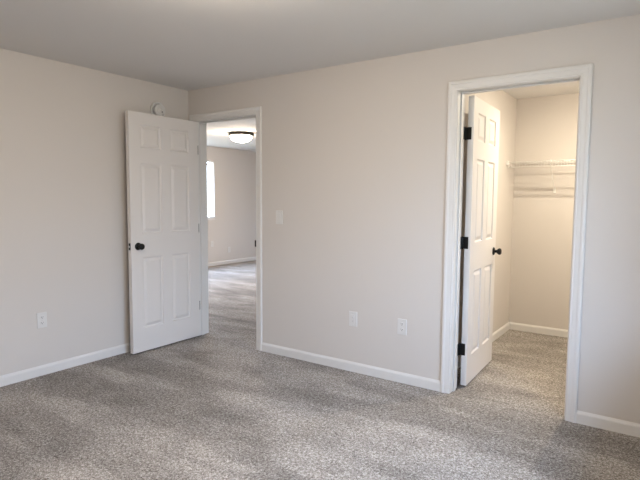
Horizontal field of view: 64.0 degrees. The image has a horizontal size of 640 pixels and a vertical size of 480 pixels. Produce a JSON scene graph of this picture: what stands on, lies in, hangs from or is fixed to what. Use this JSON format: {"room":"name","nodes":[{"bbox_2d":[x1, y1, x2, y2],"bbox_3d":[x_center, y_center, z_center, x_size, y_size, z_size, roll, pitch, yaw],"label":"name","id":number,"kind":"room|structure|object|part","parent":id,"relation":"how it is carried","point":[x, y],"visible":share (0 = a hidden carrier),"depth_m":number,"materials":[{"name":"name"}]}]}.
{"room":"empty bedroom","nodes":[
{"label":"empty bedroom","id":0,"kind":"room"},
{"bbox_2d":[0,48,188,375],"bbox_3d":[-2.575,-0.127,3.436,0.140,2.440,4.250,4,6,35],"label":"wall","id":1,"kind":"structure","parent":0,"point":[64,219],"depth_m":4.07,"materials":[{"name":"white paint"}]},
{"bbox_2d":[37,312,46,328],"bbox_3d":[-2.158,0.622,3.976,0.008,0.120,0.075,4,6,35],"label":"wall outlet","id":2,"kind":"object","parent":1,"relation":"attached to","point":[41,317],"visible":1,"depth_m":3.97,"materials":[{"name":"white plastic"}]},
{"bbox_2d":[0,343,130,386],"bbox_3d":[-2.521,1.055,3.486,0.012,0.078,4.250,4,6,35],"label":"baseboard","id":3,"kind":"structure","parent":1,"relation":"attached to","point":[30,373],"depth_m":4.12,"materials":[{"name":"white wood"}]},
{"bbox_2d":[150,102,164,115],"bbox_3d":[-1.492,-1.201,4.745,0.044,0.160,0.160,4,6,35],"label":"smoke detector","id":4,"kind":"object","parent":1,"relation":"attached to","point":[156,108],"visible":0.88,"depth_m":4.72,"materials":[{"name":"white plastic"}]},
{"bbox_2d":[207,146,255,262],"bbox_3d":[-2.605,-0.649,10.039,0.140,2.440,6.600,4,6,35],"label":"wall","id":5,"kind":"structure","parent":0,"point":[232,171],"depth_m":10.96,"materials":[{"name":"white paint"}]},
{"bbox_2d":[207,164,215,219],"bbox_3d":[-2.765,-0.931,9.754,0.152,1.145,1.985,4,6,35],"label":"window","id":6,"kind":"structure","parent":5,"relation":"in","point":[209,213],"depth_m":10.50,"materials":[{"name":"white plastic"}]},
{"bbox_3d":[-2.531,-1.011,10.141,0.028,1.045,0.944,4,6,35],"label":"sash","id":7,"kind":"part","parent":6,"relation":"part of","materials":[{"name":"white plastic"}]},
{"bbox_2d":[208,257,255,266],"bbox_3d":[-2.510,0.527,10.146,0.012,0.078,6.460,4,6,35],"label":"baseboard","id":8,"kind":"structure","parent":5,"relation":"attached to","point":[248,258],"depth_m":11.01,"materials":[{"name":"white wood"}]},
{"bbox_2d":[0,260,639,479],"bbox_3d":[-0.473,0.963,6.082,8.300,0.120,11.130,4,6,35],"label":"floor","id":9,"kind":"structure","parent":0,"point":[212,405],"depth_m":3.23,"materials":[{"name":"grey carpet"}]},
{"bbox_2d":[0,0,639,151],"bbox_3d":[-0.455,-1.589,5.880,8.300,0.120,11.130,4,6,35],"label":"ceiling","id":10,"kind":"structure","parent":0,"point":[188,45],"depth_m":3.23,"materials":[{"name":"white paint"}]},
{"bbox_2d":[228,131,253,142],"bbox_3d":[-1.267,-1.646,8.240,0.412,0.150,0.412,4,6,35],"label":"ceiling lamp","id":11,"kind":"object","parent":10,"relation":"attached to","point":[238,136],"visible":1,"depth_m":8.11,"materials":[{"name":"white glass"}]},
{"bbox_2d":[188,14,639,423],"bbox_3d":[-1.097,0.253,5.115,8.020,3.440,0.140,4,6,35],"label":"wall","id":12,"kind":"structure","parent":0,"point":[354,154],"depth_m":3.82,"materials":[{"name":"white paint"}]},
{"bbox_2d":[125,110,199,353],"bbox_3d":[-1.432,-0.072,4.748,0.174,2.108,0.790,3,5,34],"label":"door","id":13,"kind":"structure","parent":12,"relation":"in","point":[162,151],"depth_m":4.69,"materials":[{"name":"white paint"}]},
{"bbox_3d":[-1.562,0.058,4.465,0.057,0.055,0.055,3,5,34],"label":"knob","id":14,"kind":"part","parent":13,"relation":"part of","materials":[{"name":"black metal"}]},
{"bbox_2d":[190,106,261,350],"bbox_3d":[-0.861,-0.111,4.923,0.926,2.198,0.177,4,6,35],"label":"door frame","id":15,"kind":"structure","parent":12,"relation":"attached to","point":[202,120],"depth_m":4.95,"materials":[{"name":"white wood"}]},
{"bbox_3d":[-1.169,-0.138,5.233,0.064,2.198,0.018,4,6,35],"label":"casing leg","id":16,"kind":"part","parent":15,"relation":"part of","materials":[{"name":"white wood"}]},
{"bbox_3d":[-0.552,-0.084,4.613,0.064,2.198,0.018,4,6,35],"label":"casing leg","id":17,"kind":"part","parent":15,"relation":"part of","materials":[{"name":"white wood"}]},
{"bbox_2d":[276,210,282,223],"bbox_3d":[-0.358,-0.198,4.475,0.075,0.120,0.011,4,6,35],"label":"light switch","id":18,"kind":"object","parent":12,"relation":"attached to","point":[279,213],"visible":1,"depth_m":4.47,"materials":[{"name":"white plastic"}]},
{"bbox_2d":[261,342,440,391],"bbox_3d":[0.172,1.017,4.196,1.711,0.078,0.012,4,6,35],"label":"baseboard","id":19,"kind":"structure","parent":12,"relation":"attached to","point":[427,383],"depth_m":4.11,"materials":[{"name":"white wood"}]},
{"bbox_2d":[349,311,356,326],"bbox_3d":[0.262,0.633,4.103,0.075,0.120,0.014,4,6,35],"label":"jack plate","id":20,"kind":"object","parent":12,"relation":"attached to","point":[352,315],"visible":1,"depth_m":4.10,"materials":[{"name":"white plastic"}]},
{"bbox_2d":[397,318,406,334],"bbox_3d":[0.618,0.655,3.861,0.075,0.120,0.008,4,6,35],"label":"wall outlet","id":21,"kind":"object","parent":12,"relation":"attached to","point":[402,323],"visible":1,"depth_m":3.86,"materials":[{"name":"white plastic"}]},
{"bbox_2d":[459,95,501,385],"bbox_3d":[1.268,0.004,4.028,0.174,2.108,0.772,3,5,32],"label":"door","id":22,"kind":"structure","parent":12,"relation":"in","point":[482,131],"depth_m":3.92,"materials":[{"name":"white paint"}]},
{"bbox_3d":[1.481,0.095,4.263,0.057,0.055,0.055,3,5,32],"label":"knob","id":23,"kind":"part","parent":22,"relation":"part of","materials":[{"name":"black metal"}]},
{"bbox_2d":[440,63,592,422],"bbox_3d":[1.291,0.022,3.438,0.888,2.198,0.180,4,6,35],"label":"door frame","id":24,"kind":"structure","parent":12,"relation":"attached to","point":[583,74],"depth_m":3.35,"materials":[{"name":"white wood"}]},
{"bbox_3d":[0.907,0.006,3.606,0.064,2.198,0.018,4,6,35],"label":"casing leg","id":25,"kind":"part","parent":24,"relation":"part of","materials":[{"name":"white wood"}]},
{"bbox_3d":[1.584,0.048,3.138,0.064,2.198,0.018,4,6,35],"label":"casing leg","id":26,"kind":"part","parent":24,"relation":"part of","materials":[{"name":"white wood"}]},
{"bbox_2d":[576,410,639,437],"bbox_3d":[1.877,1.123,3.017,0.663,0.078,0.012,4,6,35],"label":"baseboard","id":27,"kind":"structure","parent":12,"relation":"attached to","point":[584,418],"depth_m":3.10,"materials":[{"name":"white wood"}]},
{"bbox_2d":[458,90,516,357],"bbox_3d":[2.677,-0.330,6.473,0.140,2.440,6.460,4,6,35],"label":"wall","id":28,"kind":"structure","parent":0,"point":[505,103],"depth_m":5.11,"materials":[{"name":"white paint"}]},
{"bbox_2d":[457,322,509,368],"bbox_3d":[1.469,0.986,4.708,0.012,0.078,2.030,4,6,35],"label":"baseboard","id":29,"kind":"structure","parent":28,"relation":"attached to","point":[505,328],"depth_m":5.19,"materials":[{"name":"white wood"}]},
{"bbox_2d":[509,93,578,329],"bbox_3d":[2.821,-0.213,5.002,1.780,2.440,0.140,4,6,35],"label":"wall","id":30,"kind":"structure","parent":0,"point":[546,127],"depth_m":5.27,"materials":[{"name":"white paint"}]},
{"bbox_2d":[509,322,567,337],"bbox_3d":[2.717,0.966,5.069,1.628,0.078,0.012,4,6,35],"label":"baseboard","id":31,"kind":"structure","parent":30,"relation":"attached to","point":[513,326],"depth_m":5.36,"materials":[{"name":"white wood"}]},
{"bbox_2d":[506,159,575,192],"bbox_3d":[2.633,-0.603,4.819,1.640,0.320,0.328,4,6,35],"label":"wire shelf","id":32,"kind":"object","parent":30,"relation":"attached to","point":[550,161],"visible":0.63,"depth_m":5.04,"materials":[{"name":"white metal"}]},
{"bbox_3d":[2.551,-0.690,4.691,1.616,0.007,0.007,4,6,35],"label":"lip rod","id":33,"kind":"part","parent":32,"relation":"part of","materials":[{"name":"white plastic"}]},
{"bbox_3d":[2.638,-0.747,4.813,1.616,0.006,0.006,4,6,35],"label":"rod","id":34,"kind":"part","parent":32,"relation":"part of","materials":[{"name":"white plastic"}]},
{"bbox_3d":[2.719,-0.755,4.928,1.616,0.006,0.006,4,6,35],"label":"rod","id":35,"kind":"part","parent":32,"relation":"part of","materials":[{"name":"white plastic"}]},
{"bbox_3d":[2.552,-0.742,4.689,1.616,0.007,0.007,4,6,35],"label":"rod","id":36,"kind":"part","parent":32,"relation":"part of","materials":[{"name":"white plastic"}]}
]}

